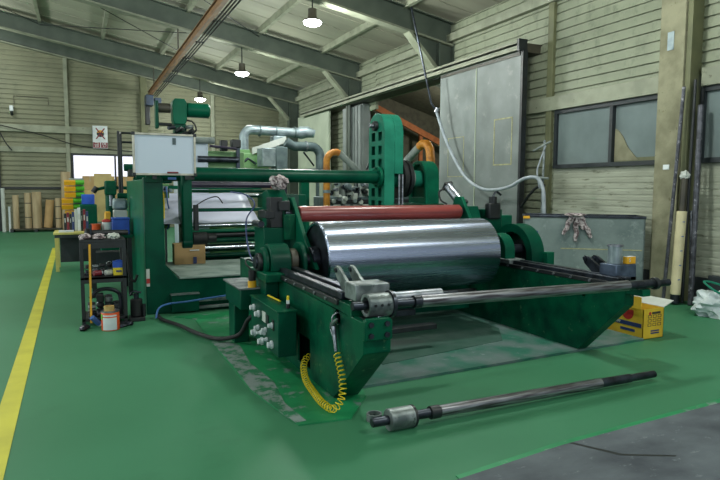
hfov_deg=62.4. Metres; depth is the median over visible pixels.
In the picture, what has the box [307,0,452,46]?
flange
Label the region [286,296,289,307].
bottle
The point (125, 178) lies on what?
carton
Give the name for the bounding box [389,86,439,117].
ceiling
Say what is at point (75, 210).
binder
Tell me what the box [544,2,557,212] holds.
trim
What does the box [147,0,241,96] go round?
rail
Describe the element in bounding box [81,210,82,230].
binder
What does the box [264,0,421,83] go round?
purlin
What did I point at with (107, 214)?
oil bottle
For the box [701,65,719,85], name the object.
trim
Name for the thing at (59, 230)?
paper stack
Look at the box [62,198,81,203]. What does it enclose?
bin
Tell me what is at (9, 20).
rafter
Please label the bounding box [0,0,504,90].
ceiling
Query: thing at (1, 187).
trim
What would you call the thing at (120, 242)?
shelf
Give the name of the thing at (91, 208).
cabinet
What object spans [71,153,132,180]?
window
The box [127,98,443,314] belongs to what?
machine
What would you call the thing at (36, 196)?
paper roll
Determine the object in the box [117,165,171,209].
machine
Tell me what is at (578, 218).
rag
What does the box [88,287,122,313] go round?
hose
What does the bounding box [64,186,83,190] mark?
bin
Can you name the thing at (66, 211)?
bin
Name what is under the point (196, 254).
cardboard box
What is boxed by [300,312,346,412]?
air hose
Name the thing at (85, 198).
crate
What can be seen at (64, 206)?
bin
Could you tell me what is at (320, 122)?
door
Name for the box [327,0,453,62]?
rafter
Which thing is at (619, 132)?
window
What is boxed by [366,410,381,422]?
ring
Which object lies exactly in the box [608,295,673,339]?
carton
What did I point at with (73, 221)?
binder
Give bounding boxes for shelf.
[79,236,127,324]
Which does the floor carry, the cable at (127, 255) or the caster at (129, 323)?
the caster at (129, 323)
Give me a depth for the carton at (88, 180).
21.12 m
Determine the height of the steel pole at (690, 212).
1.296 m
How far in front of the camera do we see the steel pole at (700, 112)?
8.14 m
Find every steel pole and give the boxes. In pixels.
[661,86,685,297]
[680,79,696,302]
[687,104,703,304]
[689,211,691,262]
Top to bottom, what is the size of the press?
1.720 m
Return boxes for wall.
[0,43,278,230]
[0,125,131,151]
[278,0,719,277]
[370,99,439,196]
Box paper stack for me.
[59,230,73,232]
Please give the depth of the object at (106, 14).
18.32 m
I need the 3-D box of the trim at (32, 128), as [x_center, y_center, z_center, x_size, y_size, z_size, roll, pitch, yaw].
[-14.671,-3.950,20.308,10.050,0.260,0.190,-2,6,-25]
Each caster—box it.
[79,326,87,330]
[125,321,133,325]
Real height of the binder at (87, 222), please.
0.380 m
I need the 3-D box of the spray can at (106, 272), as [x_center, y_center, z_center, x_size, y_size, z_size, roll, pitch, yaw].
[-2.943,0.380,6.970,0.064,0.063,0.105,4,6,38]
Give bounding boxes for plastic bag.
[690,280,719,319]
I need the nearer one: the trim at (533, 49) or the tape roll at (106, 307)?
the tape roll at (106, 307)
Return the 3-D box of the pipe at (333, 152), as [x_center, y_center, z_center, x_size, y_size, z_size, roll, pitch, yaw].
[-0.296,-0.658,12.183,0.992,2.387,0.159,-2,6,-25]
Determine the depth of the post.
24.18 m
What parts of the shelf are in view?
leg, rail, rail, leg, leg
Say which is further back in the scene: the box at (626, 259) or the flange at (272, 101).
the flange at (272, 101)
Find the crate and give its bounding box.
[81,194,94,203]
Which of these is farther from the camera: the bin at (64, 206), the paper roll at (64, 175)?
the paper roll at (64, 175)
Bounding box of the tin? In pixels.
[112,260,122,274]
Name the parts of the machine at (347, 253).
bracket leg, bracket plate, control knob, control knob, control knob, control knob, label plate, control knob, box lid, tower post, tower plate, pressure arm, guide rail, frame, guide rail, lever, lever, pressure arm, valve knob, frame, guide rail, guide rail, lever, lever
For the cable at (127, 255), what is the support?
hanging from the shelf
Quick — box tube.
[155,295,225,318]
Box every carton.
[82,176,93,189]
[84,190,94,196]
[116,176,132,189]
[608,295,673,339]
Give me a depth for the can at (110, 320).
6.62 m
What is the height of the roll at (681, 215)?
1.854 m
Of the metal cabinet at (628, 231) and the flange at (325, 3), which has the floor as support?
the metal cabinet at (628, 231)
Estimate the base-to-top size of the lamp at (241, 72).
0.825 m
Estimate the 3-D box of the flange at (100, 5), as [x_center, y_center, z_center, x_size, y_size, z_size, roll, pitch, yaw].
[-7.841,-6.134,14.388,17.300,3.156,0.260,-2,6,-25]
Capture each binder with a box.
[64,213,66,229]
[66,212,69,229]
[69,214,71,229]
[72,212,74,230]
[74,209,77,230]
[77,208,80,230]
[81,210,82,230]
[83,209,85,229]
[86,211,88,228]
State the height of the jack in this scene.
0.372 m
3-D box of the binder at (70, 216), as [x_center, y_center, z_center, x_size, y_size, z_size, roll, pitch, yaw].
[-5.687,-0.346,11.677,0.034,0.330,0.254,-2,6,-25]
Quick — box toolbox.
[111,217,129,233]
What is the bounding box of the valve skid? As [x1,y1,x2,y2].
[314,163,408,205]
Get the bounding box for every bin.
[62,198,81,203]
[62,204,79,209]
[64,180,83,184]
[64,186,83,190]
[64,192,84,197]
[65,210,74,215]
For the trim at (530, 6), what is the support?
attached to the wall at (600, 43)
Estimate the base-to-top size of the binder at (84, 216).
0.420 m
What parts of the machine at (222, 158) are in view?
motor, motor, post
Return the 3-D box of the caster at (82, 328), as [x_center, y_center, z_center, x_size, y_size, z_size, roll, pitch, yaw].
[-3.089,0.987,6.636,0.094,0.053,0.087,-2,6,-25]
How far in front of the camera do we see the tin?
6.96 m
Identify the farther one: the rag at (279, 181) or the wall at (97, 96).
the wall at (97, 96)
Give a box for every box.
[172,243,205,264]
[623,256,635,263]
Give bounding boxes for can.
[90,315,100,326]
[93,270,102,275]
[101,308,119,330]
[104,269,112,275]
[607,244,623,263]
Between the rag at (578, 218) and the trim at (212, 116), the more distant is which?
the trim at (212, 116)
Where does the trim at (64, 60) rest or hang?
attached to the wall at (97, 96)
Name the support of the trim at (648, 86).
attached to the wall at (600, 43)
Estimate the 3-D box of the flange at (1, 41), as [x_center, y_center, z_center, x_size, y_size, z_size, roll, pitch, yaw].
[-11.282,-6.781,21.636,17.300,3.156,0.260,-2,6,-25]
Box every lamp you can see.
[195,79,204,101]
[235,47,248,76]
[303,0,321,26]
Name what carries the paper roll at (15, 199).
on the pallet
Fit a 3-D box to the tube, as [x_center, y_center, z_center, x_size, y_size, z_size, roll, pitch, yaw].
[-1.864,0.800,7.628,1.527,0.238,0.115,-3,6,-33]
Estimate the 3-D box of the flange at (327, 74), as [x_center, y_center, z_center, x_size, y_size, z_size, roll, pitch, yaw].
[-0.706,-4.624,17.910,0.860,0.849,0.260,-2,6,-25]
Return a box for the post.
[418,134,422,160]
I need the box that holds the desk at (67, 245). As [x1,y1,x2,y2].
[53,230,99,271]
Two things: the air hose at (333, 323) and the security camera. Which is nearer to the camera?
the air hose at (333, 323)
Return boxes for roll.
[0,188,6,231]
[8,207,11,231]
[12,195,19,228]
[24,193,31,227]
[32,192,41,227]
[44,200,53,227]
[55,198,61,227]
[60,172,69,229]
[104,305,113,310]
[670,170,690,303]
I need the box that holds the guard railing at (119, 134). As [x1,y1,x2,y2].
[117,131,167,261]
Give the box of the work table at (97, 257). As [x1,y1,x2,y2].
[91,233,132,297]
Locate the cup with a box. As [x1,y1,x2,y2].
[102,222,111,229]
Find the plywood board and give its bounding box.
[94,174,111,221]
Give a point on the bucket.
(94, 226)
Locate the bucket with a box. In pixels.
[92,224,100,229]
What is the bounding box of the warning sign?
[92,126,107,148]
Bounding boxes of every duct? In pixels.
[239,125,315,149]
[283,138,324,195]
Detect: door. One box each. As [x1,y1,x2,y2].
[298,111,330,224]
[439,50,527,223]
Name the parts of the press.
knob, arm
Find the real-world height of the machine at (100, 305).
0.089 m
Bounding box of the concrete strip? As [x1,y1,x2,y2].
[457,403,719,479]
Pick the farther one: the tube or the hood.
the hood
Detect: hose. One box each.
[88,287,122,313]
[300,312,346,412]
[410,6,545,212]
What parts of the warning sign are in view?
red panel, red panel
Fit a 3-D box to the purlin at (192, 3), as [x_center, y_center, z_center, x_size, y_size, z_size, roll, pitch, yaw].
[-2.767,-5.824,12.049,0.100,0.165,25.000,-2,6,-25]
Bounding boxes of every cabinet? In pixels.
[80,204,97,228]
[522,213,646,280]
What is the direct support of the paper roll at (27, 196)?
on the pallet
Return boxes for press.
[91,181,126,250]
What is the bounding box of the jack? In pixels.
[128,290,145,321]
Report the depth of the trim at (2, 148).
22.02 m
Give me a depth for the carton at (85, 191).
21.14 m
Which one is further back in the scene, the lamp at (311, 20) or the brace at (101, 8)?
the brace at (101, 8)
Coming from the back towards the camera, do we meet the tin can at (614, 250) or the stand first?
the stand
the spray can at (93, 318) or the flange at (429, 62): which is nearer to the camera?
the spray can at (93, 318)
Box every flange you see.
[0,26,297,104]
[0,40,278,111]
[75,0,360,81]
[268,97,288,120]
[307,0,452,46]
[322,70,348,98]
[404,31,437,69]
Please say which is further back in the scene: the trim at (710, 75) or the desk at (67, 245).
the desk at (67, 245)
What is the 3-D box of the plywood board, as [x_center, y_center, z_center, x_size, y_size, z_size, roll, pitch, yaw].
[-6.341,-1.047,14.682,0.400,1.180,0.030,-2,6,-25]
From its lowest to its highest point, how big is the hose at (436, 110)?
5.625 m
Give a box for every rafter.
[0,10,297,114]
[0,29,275,108]
[91,0,360,94]
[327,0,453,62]
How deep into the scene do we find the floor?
4.54 m
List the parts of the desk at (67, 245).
leg, leg, panel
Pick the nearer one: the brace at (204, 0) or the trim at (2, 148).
the brace at (204, 0)
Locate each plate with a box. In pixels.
[363,309,643,387]
[667,31,674,50]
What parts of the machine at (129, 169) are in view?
arm, arm, arm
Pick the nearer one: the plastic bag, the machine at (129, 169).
the plastic bag
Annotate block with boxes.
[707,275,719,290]
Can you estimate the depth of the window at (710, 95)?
8.19 m
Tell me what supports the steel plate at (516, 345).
on the floor
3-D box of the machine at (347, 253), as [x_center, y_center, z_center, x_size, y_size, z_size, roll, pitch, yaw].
[0.744,0.222,6.136,3.840,1.695,3.428,-2,6,-25]
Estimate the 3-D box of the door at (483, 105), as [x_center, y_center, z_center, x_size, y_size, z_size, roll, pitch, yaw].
[2.417,-1.532,12.244,0.110,4.100,2.770,-2,6,-25]
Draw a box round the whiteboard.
[131,131,196,179]
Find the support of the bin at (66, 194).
attached to the rack
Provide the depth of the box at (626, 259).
5.65 m
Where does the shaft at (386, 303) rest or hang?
on the machine at (347, 253)
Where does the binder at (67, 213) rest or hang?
on the desk at (67, 245)
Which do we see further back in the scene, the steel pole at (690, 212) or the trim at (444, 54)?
the trim at (444, 54)
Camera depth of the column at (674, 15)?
8.45 m
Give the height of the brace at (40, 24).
1.055 m
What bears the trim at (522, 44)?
attached to the trim at (509, 48)
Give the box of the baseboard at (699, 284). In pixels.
[643,269,707,296]
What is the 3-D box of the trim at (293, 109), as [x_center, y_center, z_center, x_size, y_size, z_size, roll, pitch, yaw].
[-2.632,-2.914,23.478,0.410,4.898,0.280,-2,6,-25]
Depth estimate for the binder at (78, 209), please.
11.62 m
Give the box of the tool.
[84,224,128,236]
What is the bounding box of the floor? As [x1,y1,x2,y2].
[0,226,719,479]
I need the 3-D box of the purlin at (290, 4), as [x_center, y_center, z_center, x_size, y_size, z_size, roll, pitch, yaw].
[-1.005,-5.540,12.910,0.100,0.165,25.000,-2,6,-25]
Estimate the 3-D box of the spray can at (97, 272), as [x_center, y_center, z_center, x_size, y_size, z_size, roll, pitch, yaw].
[-3.052,0.384,6.919,0.064,0.063,0.105,4,6,38]
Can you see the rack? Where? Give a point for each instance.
(69, 178)
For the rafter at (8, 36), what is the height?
3.634 m
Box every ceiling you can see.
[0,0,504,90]
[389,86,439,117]
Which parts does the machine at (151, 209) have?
head plate, torque plate, torque rod, control panel, motor post, plate, box lid, hanging arm, sensor post, drive motor, roller motor, post, turret arm, brake rod, brake rod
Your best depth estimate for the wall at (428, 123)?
24.96 m
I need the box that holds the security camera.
[9,105,13,115]
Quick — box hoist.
[144,94,160,124]
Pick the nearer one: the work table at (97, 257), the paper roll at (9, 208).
the work table at (97, 257)
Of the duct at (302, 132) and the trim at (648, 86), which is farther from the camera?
the duct at (302, 132)
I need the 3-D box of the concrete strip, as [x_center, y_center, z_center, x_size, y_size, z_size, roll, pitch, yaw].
[4.723,1.553,0.781,6.700,0.006,9.120,-2,6,-25]
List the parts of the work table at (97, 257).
leg, panel, leg, leg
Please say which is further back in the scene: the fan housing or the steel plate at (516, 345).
the fan housing
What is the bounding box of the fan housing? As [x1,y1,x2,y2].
[257,146,287,193]
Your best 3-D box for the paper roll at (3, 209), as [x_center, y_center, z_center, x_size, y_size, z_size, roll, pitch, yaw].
[-12.561,-1.050,20.930,0.126,1.550,0.126,-2,6,-25]
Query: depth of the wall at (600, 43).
10.15 m
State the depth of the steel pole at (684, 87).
8.24 m
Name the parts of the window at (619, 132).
pane, pane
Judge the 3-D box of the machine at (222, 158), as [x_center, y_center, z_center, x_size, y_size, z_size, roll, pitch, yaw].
[-2.897,-0.674,11.489,1.200,2.520,1.125,-2,6,-25]
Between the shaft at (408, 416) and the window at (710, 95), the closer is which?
the shaft at (408, 416)
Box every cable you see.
[126,249,138,282]
[157,314,250,340]
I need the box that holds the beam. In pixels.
[375,105,439,145]
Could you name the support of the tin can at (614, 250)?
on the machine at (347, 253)
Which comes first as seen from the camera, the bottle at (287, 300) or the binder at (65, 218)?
the bottle at (287, 300)
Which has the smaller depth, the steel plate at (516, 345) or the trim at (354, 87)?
the steel plate at (516, 345)
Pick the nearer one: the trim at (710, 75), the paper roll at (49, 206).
the trim at (710, 75)
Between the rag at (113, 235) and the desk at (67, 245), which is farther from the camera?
the desk at (67, 245)
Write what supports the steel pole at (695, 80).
on the floor
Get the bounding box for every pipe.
[323,149,361,205]
[403,139,436,165]
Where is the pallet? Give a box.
[10,227,61,232]
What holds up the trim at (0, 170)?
attached to the wall at (97, 96)
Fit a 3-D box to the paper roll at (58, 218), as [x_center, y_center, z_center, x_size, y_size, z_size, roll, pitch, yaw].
[-11.006,-0.990,21.673,0.202,1.070,0.202,-2,6,-25]
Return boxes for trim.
[0,123,91,134]
[0,146,131,154]
[0,170,1,230]
[1,187,60,188]
[62,57,70,177]
[139,77,147,132]
[210,95,214,150]
[287,103,298,193]
[295,0,561,101]
[300,41,518,117]
[305,43,541,117]
[343,103,369,195]
[346,78,361,169]
[433,42,454,79]
[517,38,527,51]
[526,76,658,114]
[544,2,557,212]
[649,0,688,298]
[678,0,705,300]
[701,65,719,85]
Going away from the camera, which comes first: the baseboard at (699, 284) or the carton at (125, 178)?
the baseboard at (699, 284)
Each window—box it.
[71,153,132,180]
[553,94,657,168]
[700,84,719,162]
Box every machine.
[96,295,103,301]
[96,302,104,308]
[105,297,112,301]
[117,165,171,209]
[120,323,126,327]
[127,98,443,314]
[174,137,245,252]
[223,181,650,397]
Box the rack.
[69,178,83,226]
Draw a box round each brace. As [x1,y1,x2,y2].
[40,24,185,32]
[101,8,215,71]
[204,0,258,36]
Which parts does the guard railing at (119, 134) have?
post, post, post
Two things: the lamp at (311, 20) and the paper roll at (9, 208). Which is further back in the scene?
the paper roll at (9, 208)
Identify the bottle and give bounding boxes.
[104,211,110,219]
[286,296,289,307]
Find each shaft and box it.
[350,277,670,316]
[370,370,656,430]
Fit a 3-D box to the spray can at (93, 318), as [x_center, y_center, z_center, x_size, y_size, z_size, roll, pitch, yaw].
[-3.013,0.924,6.777,0.060,0.138,0.131,5,7,44]
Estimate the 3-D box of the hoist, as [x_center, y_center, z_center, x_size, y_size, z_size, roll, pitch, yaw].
[-7.714,-4.814,22.118,0.570,1.080,0.600,-2,6,-25]
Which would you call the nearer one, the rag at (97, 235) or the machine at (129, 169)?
the rag at (97, 235)
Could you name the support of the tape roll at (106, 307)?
on the can at (110, 320)
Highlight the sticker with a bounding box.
[663,165,668,169]
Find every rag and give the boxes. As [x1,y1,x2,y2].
[78,233,91,239]
[92,233,105,238]
[107,232,119,238]
[269,174,288,188]
[562,213,591,240]
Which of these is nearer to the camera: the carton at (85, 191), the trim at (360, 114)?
the trim at (360, 114)
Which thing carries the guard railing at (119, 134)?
on the floor
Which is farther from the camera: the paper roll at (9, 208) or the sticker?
the paper roll at (9, 208)
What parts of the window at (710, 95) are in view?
pane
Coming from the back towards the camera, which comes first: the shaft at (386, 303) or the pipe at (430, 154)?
the pipe at (430, 154)
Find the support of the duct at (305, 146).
on the floor
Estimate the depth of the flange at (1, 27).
20.60 m
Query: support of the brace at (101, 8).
attached to the rafter at (9, 20)
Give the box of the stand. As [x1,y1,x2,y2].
[520,140,551,212]
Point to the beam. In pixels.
(381, 110)
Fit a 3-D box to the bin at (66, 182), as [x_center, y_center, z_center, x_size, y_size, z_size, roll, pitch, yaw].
[-6.450,-1.292,13.404,0.410,0.119,0.338,-2,6,-25]
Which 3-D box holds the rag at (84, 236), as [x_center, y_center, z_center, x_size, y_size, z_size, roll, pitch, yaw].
[-3.182,-0.046,6.875,0.144,0.068,0.301,-2,6,-25]
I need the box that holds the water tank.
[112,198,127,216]
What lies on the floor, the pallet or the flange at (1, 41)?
the pallet
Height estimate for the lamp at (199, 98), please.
0.827 m
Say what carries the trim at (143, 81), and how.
attached to the wall at (97, 96)
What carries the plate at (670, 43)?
attached to the wall at (600, 43)
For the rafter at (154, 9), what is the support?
attached to the trim at (354, 87)
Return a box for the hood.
[240,137,285,251]

